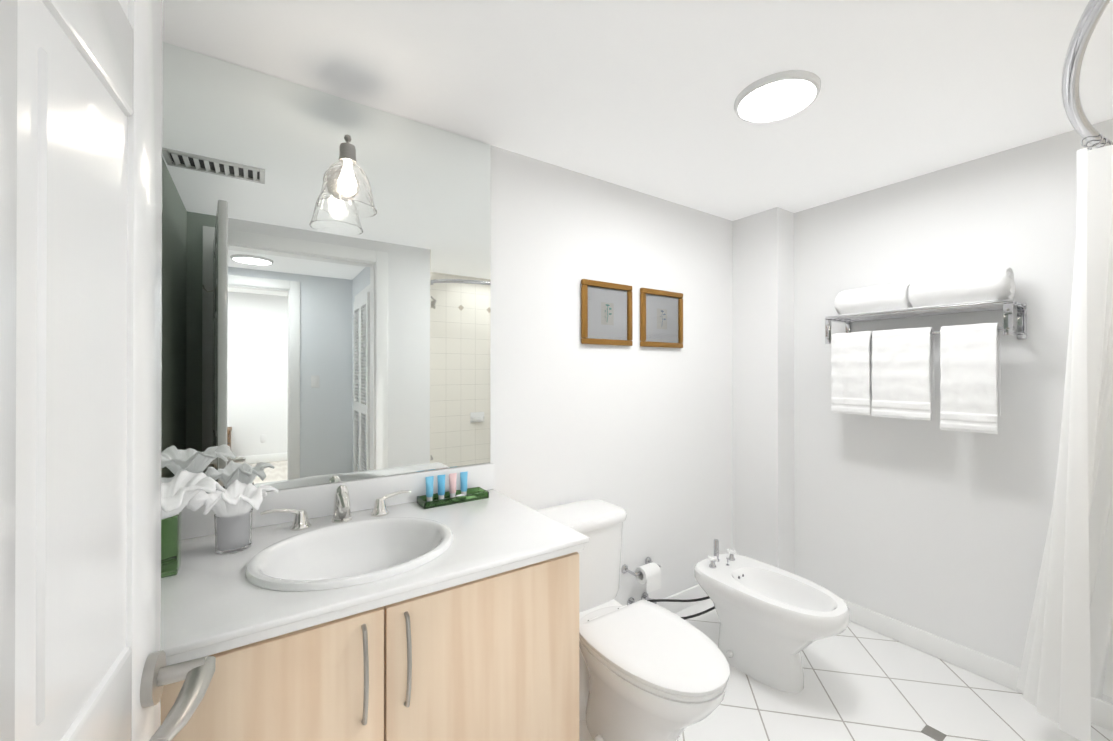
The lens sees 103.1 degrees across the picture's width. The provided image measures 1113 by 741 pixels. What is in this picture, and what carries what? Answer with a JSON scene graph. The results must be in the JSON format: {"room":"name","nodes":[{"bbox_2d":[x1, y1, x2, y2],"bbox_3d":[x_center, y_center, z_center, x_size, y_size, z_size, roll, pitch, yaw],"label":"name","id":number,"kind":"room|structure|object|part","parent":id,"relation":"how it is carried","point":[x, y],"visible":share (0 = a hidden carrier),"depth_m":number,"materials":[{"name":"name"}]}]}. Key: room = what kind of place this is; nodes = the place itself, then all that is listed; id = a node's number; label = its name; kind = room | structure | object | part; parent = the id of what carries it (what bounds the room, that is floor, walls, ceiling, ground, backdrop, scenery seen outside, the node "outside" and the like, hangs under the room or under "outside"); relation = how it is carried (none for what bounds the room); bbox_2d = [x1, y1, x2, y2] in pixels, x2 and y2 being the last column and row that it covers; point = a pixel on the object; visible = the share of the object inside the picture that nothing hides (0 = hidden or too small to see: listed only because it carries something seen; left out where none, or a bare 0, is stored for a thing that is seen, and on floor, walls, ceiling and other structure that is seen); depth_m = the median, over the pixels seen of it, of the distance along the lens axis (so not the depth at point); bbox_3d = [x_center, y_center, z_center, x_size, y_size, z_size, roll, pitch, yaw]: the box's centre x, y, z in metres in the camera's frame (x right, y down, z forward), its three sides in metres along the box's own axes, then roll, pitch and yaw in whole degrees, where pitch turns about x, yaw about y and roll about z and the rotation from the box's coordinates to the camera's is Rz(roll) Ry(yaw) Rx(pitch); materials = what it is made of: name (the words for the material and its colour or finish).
{"room":"bathroom","nodes":[
{"label":"bathroom","id":0,"kind":"room"},
{"bbox_2d":[15,0,127,740],"bbox_3d":[-0.386,0.279,0.261,0.022,2.109,0.876,0,0,-29],"label":"molding","id":1,"kind":"structure","parent":0,"point":[38,25],"depth_m":0.36,"materials":[{"name":"white paint"}]},
{"bbox_2d":[0,0,162,740],"bbox_3d":[-0.415,0.279,0.313,0.037,2.113,0.760,0,0,-29],"label":"door","id":2,"kind":"structure","parent":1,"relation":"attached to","point":[77,402],"depth_m":0.44,"materials":[{"name":"white paint"}]},
{"bbox_3d":[-0.386,0.012,0.262,0.036,0.650,0.150,0,0,-29],"label":"door mullion","id":3,"kind":"part","parent":2,"relation":"part of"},
{"bbox_3d":[-0.386,-0.370,0.263,0.036,0.115,0.640,0,0,-29],"label":"door rail","id":4,"kind":"part","parent":2,"relation":"part of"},
{"bbox_3d":[-0.386,0.442,0.260,0.036,0.210,0.640,0,0,-29],"label":"door rail","id":5,"kind":"part","parent":2,"relation":"part of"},
{"bbox_2d":[140,650,165,707],"bbox_3d":[-0.547,0.418,0.600,0.012,0.064,0.064,0,0,-29],"label":"rose","id":6,"kind":"object","parent":2,"relation":"attached to","point":[151,691],"visible":0.94,"depth_m":0.58,"materials":[{"name":"silver metal"}]},
{"bbox_2d":[157,656,206,686],"bbox_3d":[-0.520,0.418,0.615,0.050,0.023,0.023,0,0,-29],"label":"door handle neck","id":7,"kind":"object","parent":6,"relation":"attached to","point":[172,673],"depth_m":0.61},
{"bbox_2d":[149,656,215,740],"bbox_3d":[-0.477,0.421,0.573,0.038,0.019,0.145,0,0,-24],"label":"door lever","id":8,"kind":"object","parent":7,"relation":"attached to","point":[192,692],"visible":0.96,"depth_m":0.56,"materials":[{"name":"silver metal"}]},
{"bbox_2d":[270,145,732,605],"bbox_3d":[-0.022,0.153,2.098,3.260,2.400,0.120,0,0,-34],"label":"wall","id":9,"kind":"structure","parent":0,"point":[642,437],"depth_m":2.24,"materials":[{"name":"white paint"}]},
{"bbox_2d":[161,41,490,493],"bbox_3d":[-0.758,-0.281,1.528,1.158,1.331,0.005,0,0,-34],"label":"mirror","id":10,"kind":"object","parent":9,"relation":"attached to","point":[307,340],"visible":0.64,"depth_m":1.48,"materials":[{"name":"silver metal"}]},
{"bbox_2d":[317,134,376,217],"bbox_3d":[-0.686,-0.646,1.448,0.178,0.239,0.207,0,0,-34],"label":"light","id":11,"kind":"object","parent":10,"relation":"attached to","point":[346,191],"visible":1,"depth_m":1.41,"materials":[{"name":"clear glass"}]},
{"bbox_2d":[338,143,356,163],"bbox_3d":[-0.678,-0.706,1.436,0.054,0.057,0.054,0,0,-34],"label":"socket","id":12,"kind":"object","parent":11,"relation":"attached to","point":[347,152],"depth_m":1.42,"materials":[{"name":"grey metal"}]},
{"bbox_2d":[181,463,493,539],"bbox_3d":[-0.749,0.440,1.523,1.171,0.107,0.020,0,0,-34],"label":"backsplash","id":13,"kind":"structure","parent":9,"relation":"attached to","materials":[{"name":"white stone"}]},
{"bbox_2d":[581,279,632,345],"bbox_3d":[0.255,-0.282,2.198,0.320,0.310,0.024,0,0,-34],"label":"picture frame","id":14,"kind":"object","parent":9,"relation":"attached to","point":[606,313],"visible":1,"depth_m":2.19,"materials":[{"name":"brown wood"}]},
{"bbox_3d":[0.255,-0.282,2.198,0.275,0.265,0.002,0,0,-34],"label":"glass","id":15,"kind":"part","parent":14,"relation":"part of","materials":[{"name":"glass"}]},
{"bbox_2d":[621,557,660,592],"bbox_3d":[0.453,1.046,2.266,0.214,0.114,0.126,0,0,-34],"label":"paper holder","id":16,"kind":"object","parent":9,"relation":"attached to","point":[649,572],"visible":1,"depth_m":2.22,"materials":[{"name":"white paper"}]},
{"bbox_3d":[0.382,1.018,2.232,0.027,0.014,0.080,0,0,-34],"label":"arm","id":17,"kind":"part","parent":16,"relation":"part of"},
{"bbox_2d":[640,288,682,347],"bbox_3d":[0.578,-0.281,2.416,0.320,0.310,0.024,0,0,-34],"label":"picture frame","id":18,"kind":"object","parent":9,"relation":"attached to","point":[661,318],"visible":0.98,"depth_m":2.41,"materials":[{"name":"brown wood"}]},
{"bbox_3d":[0.578,-0.281,2.416,0.275,0.265,0.002,0,0,-34],"label":"glass","id":19,"kind":"part","parent":18,"relation":"part of","materials":[{"name":"glass"}]},
{"bbox_2d":[657,584,707,612],"bbox_3d":[0.416,1.304,2.308,1.666,0.100,0.014,0,0,-34],"label":"baseboard","id":20,"kind":"structure","parent":9,"relation":"attached to","point":[696,592],"depth_m":2.51,"materials":[{"name":"white paint"}]},
{"bbox_2d":[162,0,1112,220],"bbox_3d":[0.458,-0.999,1.388,3.260,0.100,1.840,0,0,-34],"label":"ceiling","id":21,"kind":"structure","parent":0,"point":[639,95],"depth_m":1.42,"materials":[{"name":"white paint"}]},
{"bbox_2d":[734,70,820,122],"bbox_3d":[0.760,-0.938,1.531,0.270,0.021,0.270,0,0,-34],"label":"recessed light","id":22,"kind":"object","parent":21,"relation":"in","point":[777,96],"visible":1,"depth_m":1.50,"materials":[{"name":"white glass"}]},
{"bbox_2d":[733,207,794,573],"bbox_3d":[1.270,0.155,2.721,0.180,2.400,0.290,0,0,-34],"label":"wall","id":23,"kind":"structure","parent":0,"point":[763,386],"depth_m":2.63,"materials":[{"name":"white paint"}]},
{"bbox_2d":[579,599,1112,740],"bbox_3d":[0.491,1.401,1.331,3.260,0.100,1.960,0,0,-34],"label":"floor","id":24,"kind":"structure","parent":0,"point":[861,683],"depth_m":1.79,"materials":[{"name":"tile"}]},
{"bbox_2d":[161,463,589,740],"bbox_3d":[-0.566,0.863,1.249,1.171,0.974,0.677,0,0,-34],"label":"bathroom vanity","id":25,"kind":"object","parent":24,"relation":"on","point":[386,608],"visible":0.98,"depth_m":1.10,"materials":[{"name":"brown wood"}]},
{"bbox_3d":[-0.640,0.887,0.845,0.588,0.693,0.020,0,0,-34],"label":"door","id":26,"kind":"part","parent":25,"relation":"part of","materials":[{"name":"brown wood"}]},
{"bbox_3d":[-0.846,0.438,1.361,0.108,0.030,0.029,0,0,-34],"label":"lever","id":27,"kind":"part","parent":25,"relation":"part of","materials":[{"name":"silver metal"}]},
{"bbox_3d":[-0.802,0.464,1.387,0.058,0.057,0.058,0,0,-34],"label":"handle","id":28,"kind":"part","parent":25,"relation":"part of","materials":[{"name":"silver metal"}]},
{"bbox_3d":[-0.707,0.435,1.458,0.062,0.116,0.062,0,0,-34],"label":"spout","id":29,"kind":"part","parent":25,"relation":"part of","materials":[{"name":"silver metal"}]},
{"bbox_3d":[-0.417,0.669,0.964,0.010,0.219,0.037,0,0,-34],"label":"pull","id":30,"kind":"part","parent":25,"relation":"part of","materials":[{"name":"silver metal"}]},
{"bbox_2d":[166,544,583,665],"bbox_3d":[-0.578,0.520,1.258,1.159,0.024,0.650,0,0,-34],"label":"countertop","id":31,"kind":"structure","parent":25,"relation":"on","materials":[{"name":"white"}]},
{"bbox_2d":[245,517,452,590],"bbox_3d":[-0.541,0.566,1.211,0.510,0.184,0.430,0,0,-34],"label":"sink","id":32,"kind":"object","parent":31,"relation":"in","point":[347,556],"depth_m":1.29,"materials":[{"name":"white ceramic"}]},
{"bbox_2d":[161,489,589,656],"bbox_3d":[-0.570,0.500,1.257,1.171,0.016,0.662,0,0,-34],"label":"countertop","id":33,"kind":"structure","parent":25,"relation":"on","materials":[{"name":"white stone"}]},
{"bbox_2d":[161,470,278,577],"bbox_3d":[-0.941,0.377,1.149,0.373,0.229,0.362,0,0,-34],"label":"arrangement","id":34,"kind":"object","parent":33,"relation":"on","point":[233,503],"visible":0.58,"depth_m":1.15,"materials":[{"name":"white glass"}]},
{"bbox_3d":[-0.889,0.441,1.218,0.086,0.100,0.086,0,0,-34],"label":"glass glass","id":35,"kind":"part","parent":34,"relation":"part of","materials":[{"name":"white"}]},
{"bbox_2d":[417,471,488,508],"bbox_3d":[-0.391,0.444,1.677,0.250,0.098,0.092,0,0,-34],"label":"tray","id":36,"kind":"object","parent":33,"relation":"on","point":[441,497],"visible":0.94,"depth_m":1.67,"materials":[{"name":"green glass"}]},
{"bbox_3d":[-0.606,0.465,1.519,0.058,0.057,0.058,0,0,-34],"label":"handle","id":37,"kind":"part","parent":25,"relation":"part of","materials":[{"name":"silver metal"}]},
{"bbox_3d":[-0.565,0.439,1.550,0.108,0.030,0.029,0,0,-34],"label":"lever","id":38,"kind":"part","parent":25,"relation":"part of","materials":[{"name":"silver metal"}]},
{"bbox_3d":[-0.341,0.670,1.015,0.010,0.219,0.037,0,0,-34],"label":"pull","id":39,"kind":"part","parent":25,"relation":"part of","materials":[{"name":"silver metal"}]},
{"bbox_3d":[-0.165,0.888,1.166,0.548,0.693,0.020,0,0,-34],"label":"door","id":40,"kind":"part","parent":25,"relation":"part of","materials":[{"name":"brown wood"}]},
{"bbox_2d":[536,500,729,740],"bbox_3d":[0.272,0.981,1.688,0.559,0.742,0.882,0,0,-34],"label":"toilet","id":41,"kind":"object","parent":24,"relation":"on","point":[649,671],"visible":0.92,"depth_m":1.51,"materials":[{"name":"white ceramic"}]},
{"bbox_3d":[0.071,0.631,1.904,0.466,0.042,0.262,0,0,-34],"label":"tank lid","id":42,"kind":"part","parent":41,"relation":"part of","materials":[{"name":"white ceramic"}]},
{"bbox_3d":[0.070,0.820,1.905,0.440,0.335,0.240,0,0,-34],"label":"tank","id":43,"kind":"part","parent":41,"relation":"part of","materials":[{"name":"white ceramic"}]},
{"bbox_3d":[0.343,0.953,1.498,0.372,0.019,0.473,0,0,-34],"label":"seat","id":44,"kind":"part","parent":41,"relation":"part of","materials":[{"name":"white plastic"}]},
{"bbox_3d":[0.314,1.157,1.541,0.372,0.388,0.575,0,0,-34],"label":"bowl","id":45,"kind":"part","parent":41,"relation":"part of","materials":[{"name":"white ceramic"}]},
{"bbox_3d":[0.345,0.929,1.496,0.384,0.026,0.481,0,0,-34],"label":"lid","id":46,"kind":"part","parent":41,"relation":"part of","materials":[{"name":"white plastic"}]},
{"bbox_2d":[627,539,849,692],"bbox_3d":[0.824,1.100,2.055,0.512,0.506,0.889,0,0,-34],"label":"bidet","id":47,"kind":"object","parent":24,"relation":"on","point":[775,622],"visible":0.96,"depth_m":1.93,"materials":[{"name":"white ceramic"}]},
{"bbox_2d":[921,724,946,740],"bbox_3d":[1.404,1.351,1.645,0.060,0.002,0.060,0,0,-34],"label":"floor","id":48,"kind":"structure","parent":24,"relation":"on","point":[931,732],"depth_m":1.64,"materials":[{"name":"grey tile"}]},
{"bbox_2d":[794,119,1112,703],"bbox_3d":[1.794,0.153,2.212,0.120,2.400,1.720,0,0,-34],"label":"wall","id":49,"kind":"structure","parent":0,"point":[931,526],"depth_m":2.07,"materials":[{"name":"white paint"}]},
{"bbox_2d":[825,265,1026,433],"bbox_3d":[1.671,-0.090,2.064,0.248,0.688,0.688,0,0,-34],"label":"shelf rack","id":50,"kind":"object","parent":49,"relation":"attached to","point":[888,373],"visible":1,"depth_m":1.95,"materials":[{"name":"white fabric"}]},
{"bbox_3d":[1.591,-0.271,2.010,0.017,0.017,0.688,0,0,-34],"label":"rail","id":51,"kind":"part","parent":50,"relation":"part of","materials":[{"name":"silver metal"}]},
{"bbox_3d":[1.629,-0.268,2.036,0.012,0.012,0.688,0,0,-34],"label":"rail","id":52,"kind":"part","parent":50,"relation":"part of","materials":[{"name":"silver metal"}]},
{"bbox_3d":[1.675,-0.268,2.067,0.012,0.012,0.688,0,0,-34],"label":"rail","id":53,"kind":"part","parent":50,"relation":"part of","materials":[{"name":"silver metal"}]},
{"bbox_3d":[1.721,-0.268,2.098,0.012,0.012,0.688,0,0,-34],"label":"rail","id":54,"kind":"part","parent":50,"relation":"part of","materials":[{"name":"silver metal"}]},
{"bbox_3d":[1.765,-0.268,2.127,0.012,0.012,0.688,0,0,-34],"label":"rail","id":55,"kind":"part","parent":50,"relation":"part of","materials":[{"name":"silver metal"}]},
{"bbox_2d":[842,599,1112,731],"bbox_3d":[1.819,1.303,2.050,0.014,0.100,1.430,0,0,-34],"label":"baseboard","id":56,"kind":"structure","parent":49,"relation":"attached to","point":[1005,674],"depth_m":2.03,"materials":[{"name":"white paint"}]},
{"bbox_3d":[2.520,0.150,1.133,0.120,2.400,0.880,0,0,-34],"label":"wall","id":57,"kind":"structure","parent":0,"visible":0},
{"bbox_2d":[1016,0,1112,740],"bbox_3d":[1.477,0.224,1.183,1.582,1.912,0.512,0,0,-34],"label":"shower curtain","id":58,"kind":"object","parent":57,"relation":"attached to","point":[1065,672],"visible":1,"depth_m":1.40,"materials":[{"name":"white fabric"}]}
]}

